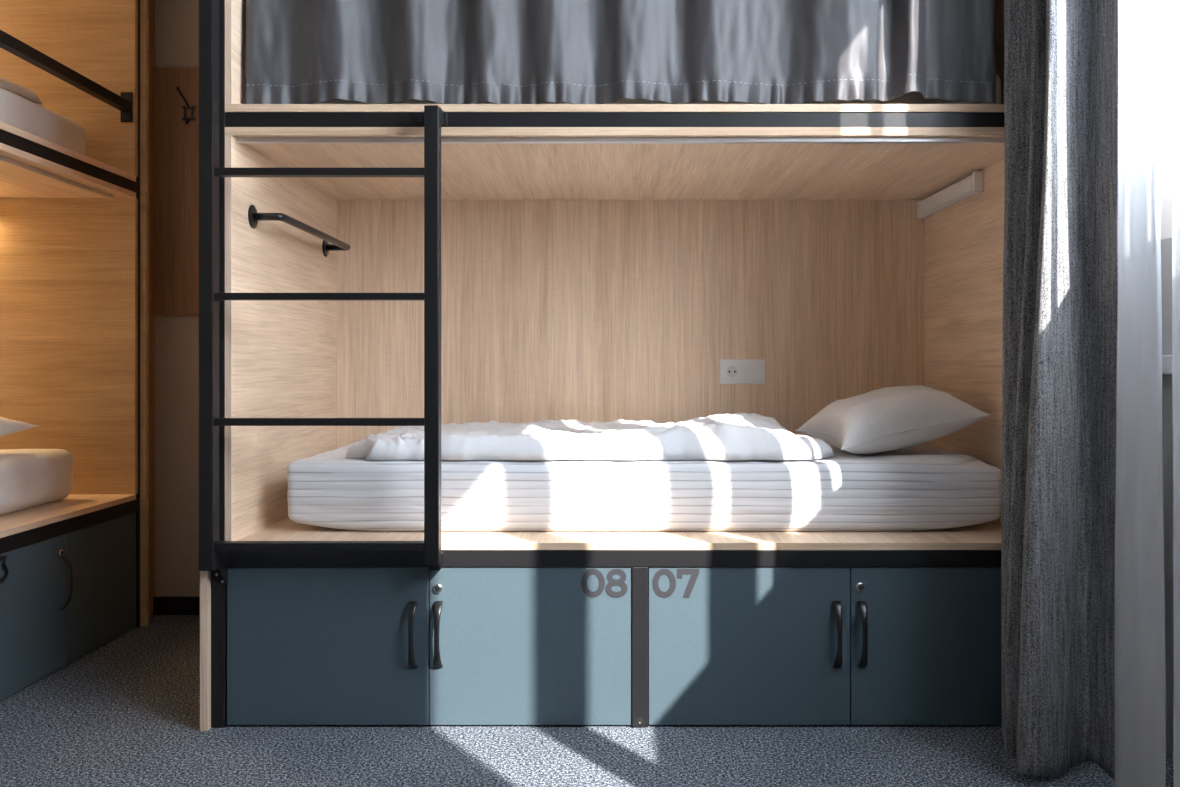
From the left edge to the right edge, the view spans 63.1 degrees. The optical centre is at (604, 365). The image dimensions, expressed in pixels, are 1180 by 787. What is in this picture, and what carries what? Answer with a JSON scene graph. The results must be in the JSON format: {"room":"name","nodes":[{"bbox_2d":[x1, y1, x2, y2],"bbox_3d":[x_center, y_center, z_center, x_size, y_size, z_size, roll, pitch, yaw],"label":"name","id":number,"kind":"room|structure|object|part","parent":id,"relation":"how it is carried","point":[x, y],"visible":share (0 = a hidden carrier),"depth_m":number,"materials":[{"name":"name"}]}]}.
{"room":"dormitory","nodes":[
{"label":"dormitory","id":0,"kind":"room"},
{"bbox_2d":[155,0,631,613],"bbox_3d":[-0.620,-0.495,3.550,4.080,2.800,0.100,0,0,0],"label":"wall","id":1,"kind":"structure","parent":0,"point":[177,573],"depth_m":3.50,"materials":[{"name":"beige paint"}]},
{"bbox_2d":[154,67,198,314],"bbox_3d":[-1.321,-0.634,3.464,0.633,0.899,0.071,0,0,0],"label":"board","id":2,"kind":"object","parent":1,"relation":"attached to","point":[176,89],"visible":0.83,"depth_m":3.48,"materials":[{"name":"brown wood"}]},
{"bbox_2d":[153,596,199,614],"bbox_3d":[-1.325,0.872,3.493,0.670,0.066,0.014,0,0,0],"label":"baseboard","id":3,"kind":"structure","parent":1,"relation":"attached to","point":[162,605],"depth_m":3.49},
{"bbox_2d":[0,614,1173,786],"bbox_3d":[-0.655,0.955,0.450,4.210,0.100,6.300,0,0,0],"label":"floor","id":4,"kind":"structure","parent":0,"point":[125,712],"depth_m":2.27,"materials":[{"name":"carpet"}]},
{"bbox_2d":[0,512,135,700],"bbox_3d":[-2.048,0.703,2.249,0.927,0.398,2.139,0,0,0],"label":"locker","id":5,"kind":"object","parent":4,"relation":"on","point":[64,597],"visible":0.98,"depth_m":2.86,"materials":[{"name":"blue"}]},
{"bbox_3d":[-1.628,0.702,2.642,0.018,0.395,0.504,0,0,0],"label":"door","id":6,"kind":"part","parent":5,"relation":"part of","materials":[{"name":"blue paint"}]},
{"bbox_3d":[-1.602,0.644,2.860,0.036,0.167,0.022,0,0,0],"label":"handle","id":7,"kind":"part","parent":5,"relation":"part of","materials":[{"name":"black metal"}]},
{"bbox_3d":[-1.628,0.702,3.106,0.018,0.395,0.420,0,0,0],"label":"door","id":8,"kind":"part","parent":5,"relation":"part of","materials":[{"name":"blue paint"}]},
{"bbox_2d":[0,0,154,626],"bbox_3d":[-2.092,-0.385,2.302,0.997,2.580,2.392,0,0,0],"label":"bunk bed","id":9,"kind":"object","parent":4,"relation":"on","point":[77,317],"visible":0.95,"depth_m":3.30,"materials":[{"name":"brown wood"}]},
{"bbox_2d":[0,449,72,514],"bbox_3d":[-2.141,0.354,2.195,0.788,0.172,1.990,0,0,0],"label":"mattress","id":10,"kind":"object","parent":9,"relation":"on","point":[29,478],"visible":1,"depth_m":2.96,"materials":[{"name":"white fabric"}]},
{"bbox_2d":[0,417,39,436],"bbox_3d":[-2.005,0.195,2.860,0.453,0.115,0.483,0,0,0],"label":"pillow","id":11,"kind":"object","parent":10,"relation":"on","point":[7,426],"visible":1,"depth_m":2.95,"materials":[{"name":"white fabric"}]},
{"bbox_2d":[0,88,85,155],"bbox_3d":[-2.141,-0.739,2.231,0.780,0.164,2.062,0,0,0],"label":"mattress","id":12,"kind":"object","parent":9,"relation":"on","point":[17,111],"visible":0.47,"depth_m":2.98,"materials":[{"name":"white fabric"}]},
{"bbox_2d":[0,77,42,103],"bbox_3d":[-2.131,-0.851,2.235,0.741,0.054,1.570,0,0,0],"label":"duvet","id":13,"kind":"object","parent":12,"relation":"on","point":[28,94],"visible":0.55,"depth_m":2.91,"materials":[{"name":"white fabric"}]},
{"bbox_3d":[-1.645,-0.890,2.231,0.033,0.033,2.137,0,0,0],"label":"guard rail","id":14,"kind":"part","parent":9,"relation":"part of","materials":[{"name":"black metal"}]},
{"bbox_3d":[-2.089,-1.155,3.313,0.944,1.000,0.018,0,0,0],"label":"panel","id":15,"kind":"part","parent":9,"relation":"part of","materials":[{"name":"brown wood"}]},
{"bbox_3d":[-2.089,-0.068,3.313,0.944,1.020,0.018,0,0,0],"label":"panel","id":16,"kind":"part","parent":9,"relation":"part of","materials":[{"name":"brown wood"}]},
{"bbox_3d":[-1.645,-0.890,3.301,0.042,0.104,0.005,0,0,0],"label":"mounting plate","id":17,"kind":"part","parent":9,"relation":"part of","materials":[{"name":"black metal"}]},
{"bbox_3d":[-1.637,-0.375,3.328,0.045,2.560,0.011,0,0,0],"label":"post","id":18,"kind":"part","parent":9,"relation":"part of","materials":[{"name":"black metal"}]},
{"bbox_3d":[-2.092,-0.375,3.344,0.997,2.560,0.020,0,0,0],"label":"panel","id":19,"kind":"part","parent":9,"relation":"part of","materials":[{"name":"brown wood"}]},
{"bbox_3d":[-1.650,-0.375,3.426,0.020,2.560,0.143,0,0,0],"label":"filler panel","id":20,"kind":"part","parent":9,"relation":"part of","materials":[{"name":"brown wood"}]},
{"bbox_2d":[227,567,630,724],"bbox_3d":[-0.441,0.703,2.831,1.014,0.398,0.928,0,0,0],"label":"locker","id":21,"kind":"object","parent":4,"relation":"on","point":[306,645],"visible":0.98,"depth_m":2.40,"materials":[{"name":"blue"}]},
{"bbox_3d":[-0.694,0.702,2.412,0.505,0.395,0.018,0,0,0],"label":"door","id":22,"kind":"part","parent":21,"relation":"part of","materials":[{"name":"blue paint"}]},
{"bbox_3d":[-0.479,0.671,2.385,0.022,0.167,0.036,0,0,0],"label":"handle","id":23,"kind":"part","parent":21,"relation":"part of","materials":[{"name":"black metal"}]},
{"bbox_3d":[-0.416,0.671,2.385,0.022,0.167,0.036,0,0,0],"label":"handle","id":24,"kind":"part","parent":21,"relation":"part of","materials":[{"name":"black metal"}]},
{"bbox_3d":[-0.187,0.702,2.412,0.505,0.395,0.018,0,0,0],"label":"door","id":25,"kind":"part","parent":21,"relation":"part of","materials":[{"name":"blue paint"}]},
{"bbox_2d":[200,0,1004,730],"bbox_3d":[0.095,-0.385,2.877,2.199,2.580,0.997,0,0,0],"label":"bunk bed","id":26,"kind":"object","parent":4,"relation":"on","point":[600,262],"visible":0.45,"depth_m":3.12,"materials":[{"name":"brown wood"}]},
{"bbox_3d":[-0.994,-0.375,2.877,0.020,2.560,0.997,0,0,0],"label":"panel","id":27,"kind":"part","parent":26,"relation":"part of","materials":[{"name":"brown wood"}]},
{"bbox_3d":[-0.971,-0.376,2.421,0.041,2.558,0.045,0,0,0],"label":"post","id":28,"kind":"part","parent":26,"relation":"part of","materials":[{"name":"black metal"}]},
{"bbox_3d":[-0.942,-1.155,2.873,0.016,1.000,0.945,0,0,0],"label":"panel","id":29,"kind":"part","parent":26,"relation":"part of","materials":[{"name":"brown wood"}]},
{"bbox_3d":[-0.942,-0.068,2.873,0.016,1.020,0.945,0,0,0],"label":"panel","id":30,"kind":"part","parent":26,"relation":"part of","materials":[{"name":"brown wood"}]},
{"bbox_2d":[248,205,349,256],"bbox_3d":[-0.890,-0.395,2.870,0.087,0.062,0.722,0,0,0],"label":"grab rail","id":31,"kind":"object","parent":26,"relation":"attached to","point":[254,217],"visible":1,"depth_m":2.68,"materials":[{"name":"black metal"}]},
{"bbox_3d":[-0.930,-0.395,2.540,0.005,0.062,0.062,0,0,0],"label":"mounting plate","id":32,"kind":"part","parent":31,"relation":"part of","materials":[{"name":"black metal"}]},
{"bbox_3d":[-0.930,-0.395,3.200,0.005,0.062,0.062,0,0,0],"label":"mounting plate","id":33,"kind":"part","parent":31,"relation":"part of","materials":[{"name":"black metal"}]},
{"bbox_2d":[199,0,446,585],"bbox_3d":[-0.689,-0.554,2.351,0.588,2.202,0.101,0,0,0],"label":"ladder","id":34,"kind":"object","parent":26,"relation":"attached to","point":[213,553],"visible":1,"depth_m":2.30,"materials":[{"name":"black metal"}]},
{"bbox_3d":[-0.957,-0.582,2.320,0.035,2.146,0.040,0,0,0],"label":"rail","id":35,"kind":"part","parent":34,"relation":"part of","materials":[{"name":"black metal"}]},
{"bbox_3d":[-0.966,0.504,2.396,0.034,0.080,0.003,0,0,0],"label":"mounting plate","id":36,"kind":"part","parent":34,"relation":"part of","materials":[{"name":"black metal"}]},
{"bbox_3d":[-0.436,-0.616,2.399,0.083,0.034,0.004,0,0,0],"label":"mounting plate","id":37,"kind":"part","parent":34,"relation":"part of","materials":[{"name":"black metal"}]},
{"bbox_3d":[-0.416,-0.074,2.320,0.035,1.103,0.040,0,0,0],"label":"rail","id":38,"kind":"part","parent":34,"relation":"part of","materials":[{"name":"black metal"}]},
{"bbox_2d":[245,0,995,103],"bbox_3d":[0.040,-1.154,2.411,1.918,0.976,0.145,0,0,1],"label":"curtain","id":39,"kind":"object","parent":26,"relation":"hanging from","point":[298,51],"visible":0.99,"depth_m":2.44,"materials":[{"name":"grey fabric"}]},
{"bbox_3d":[0.089,-0.058,3.354,2.079,1.040,0.018,0,0,0],"label":"panel","id":40,"kind":"part","parent":26,"relation":"part of","materials":[{"name":"brown wood"}]},
{"bbox_3d":[0.087,0.703,2.421,0.040,0.400,0.045,0,0,0],"label":"post","id":41,"kind":"part","parent":26,"relation":"part of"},
{"bbox_2d":[287,441,1001,530],"bbox_3d":[0.105,0.345,2.926,1.909,0.189,0.797,0,0,0],"label":"mattress","id":42,"kind":"object","parent":26,"relation":"on","point":[919,486],"visible":0.96,"depth_m":2.53,"materials":[{"name":"white fabric"}]},
{"bbox_2d":[345,413,833,459],"bbox_3d":[-0.052,0.197,2.903,1.378,0.108,0.714,0,0,0],"label":"duvet","id":43,"kind":"object","parent":42,"relation":"on","point":[736,436],"visible":0.98,"depth_m":2.58,"materials":[{"name":"white fabric"}]},
{"bbox_2d":[795,385,990,453],"bbox_3d":[0.845,0.154,2.850,0.513,0.194,0.401,0,0,-13],"label":"pillow","id":44,"kind":"object","parent":42,"relation":"on","point":[884,419],"visible":1,"depth_m":2.71,"materials":[{"name":"white fabric"}]},
{"bbox_2d":[314,74,1000,103],"bbox_3d":[0.109,-0.726,2.938,1.906,0.138,0.785,0,0,0],"label":"mattress","id":45,"kind":"object","parent":26,"relation":"on","point":[914,97],"visible":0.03,"depth_m":2.54,"materials":[{"name":"white fabric"}]},
{"bbox_2d":[720,359,764,383],"bbox_3d":[0.478,0.020,3.339,0.158,0.086,0.012,0,0,0],"label":"power socket","id":46,"kind":"object","parent":26,"relation":"attached to","point":[732,371],"visible":1,"depth_m":3.34,"materials":[{"name":"white plastic"}]},
{"bbox_2d":[917,171,983,217],"bbox_3d":[1.098,-0.542,3.078,0.027,0.060,0.520,0,0,0],"label":"light","id":47,"kind":"object","parent":26,"relation":"attached to","point":[973,184],"visible":1,"depth_m":3.01,"materials":[{"name":"white plastic"}]},
{"bbox_2d":[919,175,971,214],"bbox_3d":[1.088,-0.543,3.083,0.003,0.045,0.475,0,0,0],"label":"diffuser","id":48,"kind":"object","parent":47,"relation":"attached to","point":[961,190],"depth_m":3.05,"materials":[{"name":"white plastic"}]},
{"bbox_3d":[1.121,-0.068,2.873,0.016,1.020,0.945,0,0,0],"label":"panel","id":49,"kind":"part","parent":26,"relation":"part of","materials":[{"name":"brown wood"}]},
{"bbox_3d":[1.121,-1.155,2.873,0.016,1.000,0.945,0,0,0],"label":"panel","id":50,"kind":"part","parent":26,"relation":"part of","materials":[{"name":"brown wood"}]},
{"bbox_2d":[648,567,1001,724],"bbox_3d":[0.615,0.703,2.831,1.014,0.398,0.928,0,0,0],"label":"locker","id":51,"kind":"object","parent":4,"relation":"on","point":[727,645],"visible":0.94,"depth_m":2.40,"materials":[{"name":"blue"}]},
{"bbox_3d":[0.362,0.702,2.412,0.504,0.395,0.018,0,0,0],"label":"door","id":52,"kind":"part","parent":51,"relation":"part of","materials":[{"name":"blue paint"}]},
{"bbox_3d":[0.580,0.671,2.385,0.022,0.167,0.036,0,0,0],"label":"handle","id":53,"kind":"part","parent":51,"relation":"part of","materials":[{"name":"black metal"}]},
{"bbox_3d":[0.642,0.671,2.385,0.022,0.167,0.036,0,0,0],"label":"handle","id":54,"kind":"part","parent":51,"relation":"part of","materials":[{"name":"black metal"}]},
{"bbox_3d":[0.869,0.702,2.412,0.505,0.395,0.018,0,0,0],"label":"door","id":55,"kind":"part","parent":51,"relation":"part of","materials":[{"name":"blue paint"}]},
{"bbox_2d":[1160,47,1173,761],"bbox_3d":[1.360,-0.495,0.450,0.120,2.800,6.100,0,0,0],"label":"wall","id":56,"kind":"structure","parent":0,"point":[1166,244],"depth_m":2.21,"materials":[{"name":"white paint"}]},
{"bbox_2d":[1160,152,1171,239],"bbox_3d":[1.315,-1.025,1.135,0.030,1.460,2.630,0,0,0],"label":"window","id":57,"kind":"structure","parent":56,"relation":"in","point":[1165,160],"depth_m":2.22,"materials":[{"name":"white glass"}]},
{"bbox_2d":[1162,355,1171,374],"bbox_3d":[1.290,-0.003,1.110,0.020,0.045,2.680,0,0,0],"label":"trim","id":58,"kind":"structure","parent":56,"relation":"attached to","point":[1166,359],"depth_m":2.19,"materials":[{"name":"white"}]},
{"bbox_3d":[-0.655,-1.945,0.450,4.210,0.100,6.300,0,0,0],"label":"ceiling","id":59,"kind":"structure","parent":0,"visible":0},
{"bbox_2d":[1001,0,1118,779],"bbox_3d":[1.025,-0.493,2.221,0.212,2.784,0.357,0,0,11],"label":"window curtain","id":60,"kind":"object","parent":59,"relation":"hanging from","point":[1060,259],"visible":1,"depth_m":2.12,"materials":[{"name":"grey fabric"}]},
{"bbox_2d":[1115,0,1165,786],"bbox_3d":[1.089,-0.493,1.952,0.039,2.784,0.186,0,0,-9],"label":"sheer curtain","id":61,"kind":"object","parent":59,"relation":"hanging from","point":[1140,682],"visible":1,"depth_m":1.95,"materials":[{"name":"white fabric"}]},
{"bbox_2d":[1172,0,1179,786],"bbox_3d":[1.033,-0.493,1.656,0.037,2.784,0.224,0,0,3],"label":"sheer curtain","id":62,"kind":"object","parent":59,"relation":"hanging from","point":[1175,3],"visible":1,"depth_m":1.71,"materials":[{"name":"white fabric"}]}
]}

